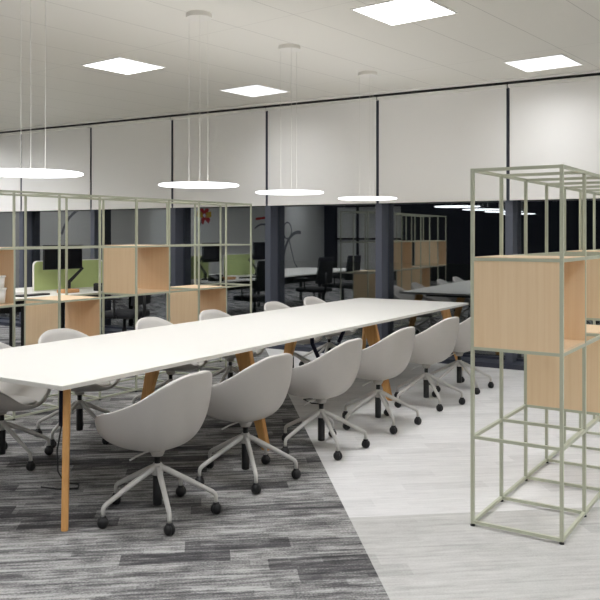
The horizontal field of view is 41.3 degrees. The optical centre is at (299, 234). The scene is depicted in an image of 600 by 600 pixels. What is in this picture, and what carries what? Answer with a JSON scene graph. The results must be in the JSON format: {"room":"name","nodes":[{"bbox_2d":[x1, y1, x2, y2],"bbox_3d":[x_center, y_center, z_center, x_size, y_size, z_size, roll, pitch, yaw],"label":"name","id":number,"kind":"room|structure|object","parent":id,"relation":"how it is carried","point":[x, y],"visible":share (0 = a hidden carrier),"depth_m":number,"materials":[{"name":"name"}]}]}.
{"room":"open-plan office","nodes":[
{"label":"open-plan office","id":0,"kind":"room"},
{"bbox_2d":[0,325,599,599],"bbox_3d":[-3.304,1.540,3.728,16.400,0.120,15.666,0,0,33],"label":"floor","id":1,"kind":"structure","parent":0,"point":[293,539],"depth_m":4.26,"materials":[{"name":"carpet"}]},
{"bbox_2d":[9,298,15,346],"bbox_3d":[-4.463,1.110,8.837,1.600,0.740,1.980,0,0,33],"label":"office desk","id":2,"kind":"object","parent":1,"relation":"on","point":[10,308],"visible":0.19,"depth_m":9.18,"materials":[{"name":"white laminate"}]},
{"bbox_2d":[19,134,32,321],"bbox_3d":[-4.489,-0.120,13.060,0.086,3.200,0.230,0,0,31],"label":"column","id":3,"kind":"structure","parent":1,"relation":"on","point":[21,213],"depth_m":12.98,"materials":[{"name":"black metal"}]},
{"bbox_2d":[0,342,52,470],"bbox_3d":[-1.916,1.091,5.154,0.617,0.777,0.646,0,0,35],"label":"swivel chair","id":4,"kind":"object","parent":1,"relation":"on","point":[13,397],"visible":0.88,"depth_m":5.16,"materials":[{"name":"white plastic"}]},
{"bbox_2d":[9,395,36,404],"bbox_3d":[-1.894,1.080,5.141,0.403,0.032,0.304,0,0,33],"label":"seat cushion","id":5,"kind":"object","parent":4,"relation":"on","point":[25,400],"depth_m":5.15,"materials":[{"name":"grey fabric"}]},
{"bbox_2d":[41,390,79,489],"bbox_3d":[-1.385,1.143,4.706,0.227,0.672,0.201,0,0,14],"label":"power cable","id":6,"kind":"object","parent":1,"relation":"on","point":[60,392],"visible":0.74,"depth_m":4.78,"materials":[{"name":"black plastic"}]},
{"bbox_2d":[0,287,134,345],"bbox_3d":[-3.376,1.110,10.515,1.600,0.740,1.980,0,0,33],"label":"office desk","id":7,"kind":"object","parent":1,"relation":"on","point":[29,289],"visible":0.08,"depth_m":10.10,"materials":[{"name":"white laminate"}]},
{"bbox_2d":[15,291,23,294],"bbox_3d":[-3.572,0.725,9.880,0.200,0.030,0.280,0,0,33],"label":"paper stack","id":8,"kind":"object","parent":7,"relation":"on","point":[16,292],"visible":0.42,"depth_m":9.86,"materials":[{"name":"white paper"}]},
{"bbox_2d":[15,293,49,296],"bbox_3d":[-3.262,0.730,9.679,0.140,0.020,0.440,0,0,30],"label":"keyboard","id":9,"kind":"object","parent":7,"relation":"on","point":[34,294],"visible":0.8,"depth_m":9.62,"materials":[{"name":"black plastic"}]},
{"bbox_2d":[43,245,83,288],"bbox_3d":[-3.124,0.435,10.491,0.122,0.610,0.673,0,0,37],"label":"computer monitor","id":10,"kind":"object","parent":7,"relation":"on","point":[50,256],"visible":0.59,"depth_m":10.43,"materials":[{"name":"black plastic"}]},
{"bbox_2d":[32,259,101,291],"bbox_3d":[-3.153,0.540,10.859,0.030,0.400,1.200,0,0,33],"label":"divider","id":11,"kind":"object","parent":7,"relation":"on","point":[42,280],"visible":0.62,"depth_m":10.77,"materials":[{"name":"green fabric"}]},
{"bbox_2d":[57,288,78,292],"bbox_3d":[-2.978,0.718,10.210,0.160,0.045,0.240,0,0,33],"label":"pouch","id":12,"kind":"object","parent":7,"relation":"on","point":[70,290],"visible":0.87,"depth_m":10.15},
{"bbox_2d":[93,283,101,290],"bbox_3d":[-2.622,0.688,10.575,0.180,0.105,0.180,0,0,18],"label":"desk phone","id":13,"kind":"object","parent":7,"relation":"on","point":[95,285],"visible":0.38,"depth_m":10.50,"materials":[{"name":"black plastic"}]},
{"bbox_2d":[35,328,120,447],"bbox_3d":[-1.587,1.091,5.791,0.617,0.777,0.646,0,0,38],"label":"swivel chair","id":14,"kind":"object","parent":1,"relation":"on","point":[52,335],"visible":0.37,"depth_m":5.79,"materials":[{"name":"white plastic"}]},
{"bbox_2d":[96,381,109,385],"bbox_3d":[-1.565,1.080,5.777,0.403,0.032,0.304,0,0,36],"label":"seat cushion","id":15,"kind":"object","parent":14,"relation":"on","point":[107,383],"depth_m":5.71,"materials":[{"name":"grey fabric"}]},
{"bbox_2d":[90,128,101,326],"bbox_3d":[-3.113,-0.120,12.244,0.086,3.200,0.230,0,0,31],"label":"trim","id":16,"kind":"structure","parent":1,"relation":"on","point":[94,214],"depth_m":12.16,"materials":[{"name":"black metal"}]},
{"bbox_2d":[0,190,251,419],"bbox_3d":[-1.732,0.562,7.627,0.464,1.836,3.664,0,0,33],"label":"shelving unit","id":17,"kind":"object","parent":1,"relation":"on","point":[136,270],"visible":0.59,"depth_m":7.55,"materials":[{"name":"green metal"}]},
{"bbox_2d":[0,275,6,302],"bbox_3d":[-2.415,0.432,6.333,0.152,0.219,0.152,0,0,33],"label":"tub","id":18,"kind":"object","parent":17,"relation":"on","point":[2,290],"depth_m":6.31,"materials":[{"name":"white plastic"}]},
{"bbox_2d":[101,295,150,331],"bbox_3d":[-2.215,0.940,10.077,0.623,1.080,0.680,0,0,18],"label":"office chair","id":19,"kind":"object","parent":1,"relation":"on","point":[124,314],"visible":0.33,"depth_m":9.93,"materials":[{"name":"black fabric"}]},
{"bbox_2d":[95,370,221,535],"bbox_3d":[-0.779,1.091,4.219,0.617,0.777,0.646,0,0,32],"label":"swivel chair","id":20,"kind":"object","parent":1,"relation":"on","point":[173,414],"visible":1,"depth_m":4.01,"materials":[{"name":"white plastic"}]},
{"bbox_2d":[132,317,207,404],"bbox_3d":[-1.059,1.091,6.643,0.617,0.777,0.646,0,0,34],"label":"swivel chair","id":21,"kind":"object","parent":1,"relation":"on","point":[147,322],"visible":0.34,"depth_m":6.65,"materials":[{"name":"white plastic"}]},
{"bbox_2d":[171,120,184,285],"bbox_3d":[-1.753,-0.120,11.439,0.086,3.200,0.230,0,0,31],"label":"trim","id":22,"kind":"structure","parent":1,"relation":"on","point":[177,214],"depth_m":11.36,"materials":[{"name":"black metal"}]},
{"bbox_2d":[199,309,263,382],"bbox_3d":[-0.619,1.091,7.322,0.617,0.777,0.646,0,0,36],"label":"swivel chair","id":23,"kind":"object","parent":1,"relation":"on","point":[212,313],"visible":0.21,"depth_m":7.33,"materials":[{"name":"white plastic"}]},
{"bbox_2d":[0,298,468,531],"bbox_3d":[-0.226,1.110,6.640,1.332,0.740,5.652,0,0,32],"label":"meeting table","id":24,"kind":"object","parent":1,"relation":"on","point":[63,365],"visible":0.77,"depth_m":5.49,"materials":[{"name":"white laminate"}]},
{"bbox_2d":[195,353,300,493],"bbox_3d":[-0.355,1.091,4.862,0.617,0.777,0.646,0,0,38],"label":"swivel chair","id":25,"kind":"object","parent":1,"relation":"on","point":[259,390],"visible":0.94,"depth_m":4.64,"materials":[{"name":"white plastic"}]},
{"bbox_2d":[0,317,523,370],"bbox_3d":[0.710,1.438,9.915,16.413,0.085,0.360,0,0,31],"label":"trim","id":26,"kind":"structure","parent":1,"relation":"on","point":[491,361],"depth_m":9.24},
{"bbox_2d":[0,211,18,318],"bbox_3d":[-5.122,-0.163,13.522,1.474,3.115,0.025,0,0,31],"label":"window","id":27,"kind":"structure","parent":26,"relation":"attached to","point":[5,217],"depth_m":13.39,"materials":[{"name":"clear glass"}]},
{"bbox_2d":[32,210,89,321],"bbox_3d":[-3.763,-0.163,12.717,1.514,3.115,0.026,0,0,31],"label":"window","id":28,"kind":"structure","parent":26,"relation":"attached to","point":[45,223],"depth_m":12.77,"materials":[{"name":"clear glass"}]},
{"bbox_2d":[105,208,170,327],"bbox_3d":[-2.395,-0.163,11.906,1.494,3.115,0.025,0,0,31],"label":"window","id":29,"kind":"structure","parent":26,"relation":"attached to","point":[119,223],"depth_m":11.98,"materials":[{"name":"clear glass"}]},
{"bbox_2d":[278,206,336,343],"bbox_3d":[0.363,-0.163,10.273,1.524,3.115,0.026,0,0,31],"label":"window frame","id":30,"kind":"structure","parent":26,"relation":"attached to","point":[278,206],"depth_m":10.67,"materials":[{"name":"black metal"}]},
{"bbox_2d":[265,111,279,302],"bbox_3d":[-0.368,-0.120,10.618,0.086,3.200,0.230,0,0,31],"label":"trim","id":31,"kind":"structure","parent":1,"relation":"on","point":[271,212],"depth_m":10.54,"materials":[{"name":"black metal"}]},
{"bbox_2d":[264,301,321,367],"bbox_3d":[-0.062,1.091,8.237,0.617,0.777,0.646,0,0,35],"label":"swivel chair","id":32,"kind":"object","parent":1,"relation":"on","point":[273,305],"visible":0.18,"depth_m":8.29,"materials":[{"name":"grey plastic"}]},
{"bbox_2d":[303,338,319,403],"bbox_3d":[0.113,1.142,7.062,0.177,0.673,0.278,0,0,1],"label":"power cable","id":33,"kind":"object","parent":1,"relation":"on","point":[312,344],"visible":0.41,"depth_m":7.15,"materials":[{"name":"black plastic"}]},
{"bbox_2d":[281,338,369,459],"bbox_3d":[0.123,1.091,5.533,0.617,0.777,0.646,0,0,34],"label":"swivel chair","id":34,"kind":"object","parent":1,"relation":"on","point":[330,375],"visible":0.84,"depth_m":5.31,"materials":[{"name":"white plastic"}]},
{"bbox_2d":[299,296,357,365],"bbox_3d":[0.351,1.091,8.911,0.617,0.777,0.646,0,0,33],"label":"swivel chair","id":35,"kind":"object","parent":1,"relation":"on","point":[311,300],"visible":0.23,"depth_m":8.91,"materials":[{"name":"grey plastic"}]},
{"bbox_2d":[337,331,344,344],"bbox_3d":[0.400,1.142,7.554,0.094,0.673,0.242,0,0,2],"label":"power cable","id":36,"kind":"object","parent":1,"relation":"on","point":[339,340],"visible":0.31,"depth_m":7.64,"materials":[{"name":"black plastic"}]},
{"bbox_2d":[342,327,421,433],"bbox_3d":[0.587,1.091,6.229,0.617,0.777,0.646,0,0,37],"label":"swivel chair","id":37,"kind":"object","parent":1,"relation":"on","point":[389,357],"visible":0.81,"depth_m":6.01,"materials":[{"name":"grey plastic"}]},
{"bbox_2d":[375,100,388,339],"bbox_3d":[1.017,-0.120,9.798,0.086,3.200,0.230,0,0,31],"label":"trim","id":38,"kind":"structure","parent":1,"relation":"on","point":[381,209],"depth_m":9.71,"materials":[{"name":"black metal"}]},
{"bbox_2d":[394,317,464,411],"bbox_3d":[1.084,1.091,6.988,0.617,0.777,0.646,0,0,41],"label":"swivel chair","id":39,"kind":"object","parent":1,"relation":"on","point":[435,344],"visible":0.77,"depth_m":6.76,"materials":[{"name":"grey plastic"}]},
{"bbox_2d":[429,317,493,394],"bbox_3d":[1.511,1.091,7.684,0.617,0.777,0.646,0,0,33],"label":"swivel chair","id":40,"kind":"object","parent":1,"relation":"on","point":[462,345],"visible":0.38,"depth_m":7.50,"materials":[{"name":"grey plastic"}]},
{"bbox_2d":[505,84,517,362],"bbox_3d":[2.393,-0.120,8.982,0.086,3.200,0.230,0,0,31],"label":"trim","id":41,"kind":"structure","parent":1,"relation":"on","point":[511,212],"depth_m":8.89,"materials":[{"name":"black metal"}]},
{"bbox_2d":[470,164,599,544],"bbox_3d":[2.030,0.571,5.417,0.470,1.818,3.568,0,0,33],"label":"shelving unit","id":42,"kind":"object","parent":1,"relation":"on","point":[537,306],"visible":1,"depth_m":4.05,"materials":[{"name":"green metal"}]},
{"bbox_2d":[0,0,599,129],"bbox_3d":[-3.213,-1.770,3.869,16.600,0.100,16.200,0,0,33],"label":"ceiling","id":43,"kind":"structure","parent":0,"point":[239,46],"depth_m":7.33,"materials":[{"name":"paint"}]},
{"bbox_2d":[0,0,83,177],"bbox_3d":[-1.683,-1.050,4.998,0.622,1.340,0.622,0,0,33],"label":"pendant lamp","id":44,"kind":"object","parent":43,"relation":"hanging from","point":[4,172],"visible":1,"depth_m":4.91,"materials":[{"name":"metal"}]},
{"bbox_2d":[81,57,165,74],"bbox_3d":[-1.793,-1.716,8.084,0.600,0.008,0.600,0,0,38],"label":"recessed light","id":45,"kind":"object","parent":43,"relation":"in","point":[121,65],"visible":1,"depth_m":8.07,"materials":[{"name":"white plastic"}]},
{"bbox_2d":[158,182,238,187],"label":"pendant lamp","id":46,"kind":"object","parent":43,"relation":"hanging from","point":[169,184],"depth_m":6.10,"materials":[{"name":"metal"}]},
{"bbox_2d":[186,10,211,21],"label":"ceiling canopy","id":47,"kind":"object","parent":43,"relation":"hanging from","point":[198,15],"depth_m":6.13,"materials":[{"name":"metal"}]},
{"bbox_2d":[219,84,289,96],"bbox_3d":[-0.541,-1.716,9.465,0.600,0.008,0.600,0,0,38],"label":"recessed light","id":48,"kind":"object","parent":43,"relation":"in","point":[254,90],"visible":1,"depth_m":9.43,"materials":[{"name":"white plastic"}]},
{"bbox_2d":[255,44,323,194],"bbox_3d":[-0.096,-1.050,7.247,0.622,1.340,0.622,0,0,33],"label":"pendant lamp","id":49,"kind":"object","parent":43,"relation":"hanging from","point":[289,48],"visible":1,"depth_m":7.16,"materials":[{"name":"metal"}]},
{"bbox_2d":[0,69,599,133],"bbox_3d":[0.651,-1.690,9.826,16.400,0.015,0.075,0,0,31],"label":"trim","id":50,"kind":"structure","parent":43,"relation":"attached to","point":[590,74],"depth_m":9.95,"materials":[{"name":"black metal"}]},
{"bbox_2d":[0,132,20,211],"bbox_3d":[-5.191,-1.030,13.287,1.522,1.290,0.055,0,0,31],"label":"roller blind","id":51,"kind":"object","parent":50,"relation":"attached to","point":[9,142],"visible":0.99,"depth_m":13.04,"materials":[{"name":"fabric"}]},
{"bbox_2d":[20,125,90,210],"bbox_3d":[-3.857,-1.030,12.497,1.542,1.290,0.055,0,0,31],"label":"roller blind","id":52,"kind":"object","parent":50,"relation":"attached to","point":[67,148],"visible":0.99,"depth_m":12.46,"materials":[{"name":"fabric"}]},
{"bbox_2d":[90,117,171,209],"bbox_3d":[-2.502,-1.030,11.694,1.572,1.290,0.055,0,0,31],"label":"roller blind","id":53,"kind":"object","parent":50,"relation":"attached to","point":[130,158],"visible":1,"depth_m":11.68,"materials":[{"name":"fabric"}]},
{"bbox_2d":[171,108,265,207],"bbox_3d":[-1.130,-1.030,10.881,1.582,1.290,0.055,0,0,31],"label":"roller blind","id":54,"kind":"object","parent":50,"relation":"attached to","point":[229,146],"visible":0.98,"depth_m":10.85,"materials":[{"name":"fabric"}]},
{"bbox_2d":[266,97,377,205],"bbox_3d":[0.249,-1.030,10.064,1.587,1.290,0.055,0,0,31],"label":"roller blind","id":55,"kind":"object","parent":50,"relation":"attached to","point":[336,140],"visible":1,"depth_m":10.04,"materials":[{"name":"fabric"}]},
{"bbox_2d":[377,84,507,202],"bbox_3d":[1.625,-1.030,9.249,1.577,1.290,0.055,0,0,31],"label":"roller blind","id":56,"kind":"object","parent":50,"relation":"attached to","point":[430,143],"visible":1,"depth_m":9.24,"materials":[{"name":"fabric"}]},
{"bbox_2d":[508,75,599,199],"bbox_3d":[2.995,-1.030,8.437,1.572,1.290,0.055,0,0,31],"label":"roller blind","id":57,"kind":"object","parent":50,"relation":"attached to","point":[553,122],"visible":0.9,"depth_m":8.59,"materials":[{"name":"fabric"}]},
{"bbox_2d":[358,71,376,77],"label":"ceiling mount","id":58,"kind":"object","parent":43,"relation":"hanging from","point":[366,74],"depth_m":8.36,"materials":[{"name":"metal"}]},
{"bbox_2d":[338,196,396,199],"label":"pendant lamp","id":59,"kind":"object","parent":43,"relation":"hanging from","point":[363,197],"depth_m":8.28,"materials":[{"name":"metal"}]},
{"bbox_2d":[350,0,457,25],"bbox_3d":[0.802,-1.716,6.093,0.600,0.008,0.600,0,0,38],"label":"recessed light","id":60,"kind":"object","parent":43,"relation":"in","point":[391,12],"visible":1,"depth_m":6.10,"materials":[{"name":"white plastic"}]},
{"bbox_2d":[503,54,583,71],"bbox_3d":[2.436,-1.716,7.954,0.600,0.008,0.600,0,0,38],"label":"recessed light","id":61,"kind":"object","parent":43,"relation":"in","point":[555,61],"visible":1,"depth_m":7.94,"materials":[{"name":"white plastic"}]},
{"label":"outside","id":62,"kind":"structure","parent":0,"visible":0},
{"bbox_2d":[185,258,599,357],"bbox_3d":[9.260,1.590,23.491,70.000,0.100,30.500,0,0,33],"label":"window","id":63,"kind":"structure","parent":62,"point":[328,281],"depth_m":24.73,"materials":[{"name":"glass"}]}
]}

